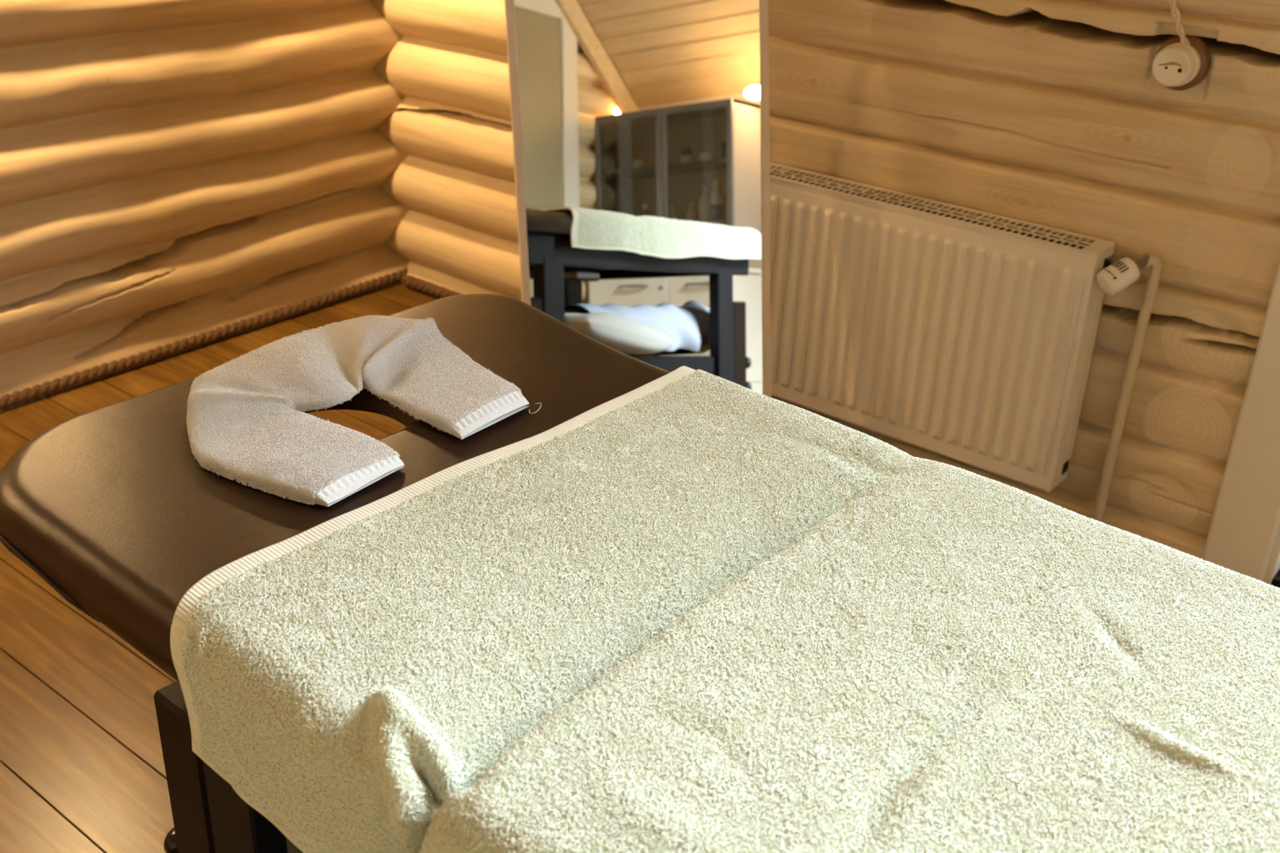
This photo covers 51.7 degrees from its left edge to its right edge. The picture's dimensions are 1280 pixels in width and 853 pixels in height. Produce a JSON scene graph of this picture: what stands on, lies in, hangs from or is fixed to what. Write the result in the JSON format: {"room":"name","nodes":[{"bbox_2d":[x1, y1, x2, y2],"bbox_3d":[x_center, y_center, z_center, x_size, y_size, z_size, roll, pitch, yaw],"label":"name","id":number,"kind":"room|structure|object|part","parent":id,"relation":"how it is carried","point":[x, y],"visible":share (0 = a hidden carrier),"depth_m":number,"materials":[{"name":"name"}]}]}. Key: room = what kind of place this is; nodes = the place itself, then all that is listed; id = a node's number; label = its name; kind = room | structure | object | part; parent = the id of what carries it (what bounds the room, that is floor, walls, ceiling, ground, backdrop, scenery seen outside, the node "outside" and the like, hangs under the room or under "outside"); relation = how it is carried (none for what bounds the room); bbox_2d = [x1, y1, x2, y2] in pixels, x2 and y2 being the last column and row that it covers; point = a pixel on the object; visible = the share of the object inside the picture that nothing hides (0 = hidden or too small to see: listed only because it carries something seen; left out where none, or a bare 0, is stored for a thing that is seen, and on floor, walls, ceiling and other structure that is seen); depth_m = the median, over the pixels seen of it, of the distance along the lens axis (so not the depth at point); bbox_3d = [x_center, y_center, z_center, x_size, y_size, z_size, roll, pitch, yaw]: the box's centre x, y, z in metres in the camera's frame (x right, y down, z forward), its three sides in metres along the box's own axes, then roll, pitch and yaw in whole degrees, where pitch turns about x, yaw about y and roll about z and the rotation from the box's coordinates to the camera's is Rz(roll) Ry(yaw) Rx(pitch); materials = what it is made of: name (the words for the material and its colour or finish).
{"room":"spa","nodes":[
{"label":"spa","id":0,"kind":"room"},
{"bbox_2d":[0,0,410,411],"bbox_3d":[-1.648,-0.598,2.420,0.202,1.468,3.523,21,32,34],"label":"wall","id":1,"kind":"structure","parent":0,"point":[171,171],"depth_m":3.08,"materials":[{"name":"brown wood"}]},
{"bbox_2d":[0,282,440,852],"bbox_3d":[0.064,0.753,1.425,4.990,0.003,3.360,21,32,34],"label":"floor","id":2,"kind":"structure","parent":0,"point":[82,770],"depth_m":2.04,"materials":[{"name":"brown wood"}]},
{"bbox_2d":[0,267,408,410],"bbox_3d":[-1.549,0.023,2.734,0.035,0.035,2.863,21,32,34],"label":"rope","id":3,"kind":"object","parent":2,"relation":"on","point":[76,379],"visible":0.98,"depth_m":3.23,"materials":[{"name":"fabric"}]},
{"bbox_2d":[0,293,669,852],"bbox_3d":[0.032,0.408,1.411,1.461,0.624,0.817,23,33,35],"label":"massage table","id":4,"kind":"object","parent":2,"relation":"on","point":[112,506],"visible":0.26,"depth_m":1.40,"materials":[{"name":"brown leather"}]},
{"bbox_3d":[-0.539,0.493,1.558,0.037,0.040,0.040,23,33,35],"label":"knob","id":5,"kind":"part","parent":4,"relation":"part of","materials":[{"name":"black plastic"}]},
{"bbox_3d":[-0.420,0.412,1.408,0.088,0.419,0.039,23,33,35],"label":"leg","id":6,"kind":"part","parent":4,"relation":"part of","materials":[{"name":"black paint"}]},
{"bbox_2d":[286,838,302,852],"bbox_3d":[0.114,0.531,1.394,0.973,0.014,0.570,23,33,35],"label":"shelf","id":7,"kind":"object","parent":4,"relation":"attached to","point":[291,848],"depth_m":1.46,"materials":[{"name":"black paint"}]},
{"bbox_2d":[0,293,669,684],"bbox_3d":[-0.213,0.049,1.483,0.777,0.060,0.810,23,33,35],"label":"cushion","id":8,"kind":"object","parent":4,"relation":"on","point":[112,505],"depth_m":1.38,"materials":[{"name":"brown leather"}]},
{"bbox_2d":[186,315,541,506],"bbox_3d":[-0.340,-0.043,1.545,0.368,0.034,0.422,21,32,34],"label":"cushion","id":9,"kind":"object","parent":4,"relation":"on","point":[246,423],"visible":1,"depth_m":1.52,"materials":[{"name":"white fabric"}]},
{"bbox_2d":[169,365,1279,852],"bbox_3d":[0.191,0.243,1.152,1.057,0.150,0.805,23,33,35],"label":"bath towel","id":10,"kind":"object","parent":4,"relation":"on","point":[690,611],"visible":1,"depth_m":1.12,"materials":[{"name":"white fabric"}]},
{"bbox_2d":[401,274,463,297],"bbox_3d":[-0.165,-0.218,3.333,1.269,0.035,0.035,21,32,34],"label":"rope","id":11,"kind":"object","parent":2,"relation":"on","point":[417,283],"visible":0.18,"depth_m":3.62,"materials":[{"name":"fabric"}]},
{"bbox_2d":[504,0,771,397],"bbox_3d":[0.002,-0.578,2.545,0.489,1.394,0.419,-7,28,-19],"label":"mirror","id":12,"kind":"object","parent":2,"relation":"on","point":[641,128],"visible":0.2,"depth_m":2.56,"materials":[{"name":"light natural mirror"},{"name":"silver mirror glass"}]},
{"bbox_2d":[371,0,1279,559],"bbox_3d":[1.209,-1.335,1.806,4.740,3.535,0.305,21,32,34],"label":"wall","id":13,"kind":"structure","parent":0,"point":[1052,113],"depth_m":2.47,"materials":[{"name":"brown wood"}]},
{"bbox_2d":[769,162,1150,492],"bbox_3d":[0.460,-0.239,2.710,1.077,0.487,0.110,21,32,34],"label":"radiator","id":14,"kind":"object","parent":13,"relation":"attached to","point":[966,338],"visible":0.62,"depth_m":2.58,"materials":[{"name":"beige metal"}]},
{"bbox_2d":[769,162,1115,255],"bbox_3d":[0.445,-0.469,2.632,0.999,0.004,0.091,21,32,34],"label":"grille","id":15,"kind":"object","parent":14,"relation":"attached to","point":[1055,244],"depth_m":2.52,"materials":[{"name":"beige metal"}]},
{"bbox_2d":[1092,254,1162,522],"bbox_3d":[0.896,-0.044,2.457,0.037,0.579,0.023,6,26,8],"label":"pipe","id":16,"kind":"object","parent":14,"relation":"attached to","point":[1156,264],"visible":0.97,"depth_m":2.43,"materials":[{"name":"white metal"}]},
{"bbox_2d":[1151,0,1210,90],"bbox_3d":[0.899,-0.757,2.142,0.106,0.420,0.066,21,32,34],"label":"wall socket","id":17,"kind":"object","parent":13,"relation":"attached to","point":[1183,61],"visible":1,"depth_m":2.19,"materials":[{"name":"white plastic"}]},
{"bbox_3d":[0.888,-0.794,2.132,0.076,0.346,0.016,21,32,34],"label":"twisted cord","id":18,"kind":"part","parent":17,"relation":"part of","materials":[{"name":"beige fabric"}]},
{"bbox_2d":[1201,262,1279,588],"bbox_3d":[1.841,-0.658,1.523,1.726,2.583,0.245,21,32,34],"label":"door","id":19,"kind":"structure","parent":13,"relation":"in","point":[1243,537],"depth_m":2.36,"materials":[{"name":"white paint"}]},
{"bbox_3d":[1.847,-0.623,1.547,1.546,2.482,0.226,21,32,34],"label":"frame","id":20,"kind":"part","parent":19,"relation":"part of","materials":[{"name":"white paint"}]}
]}

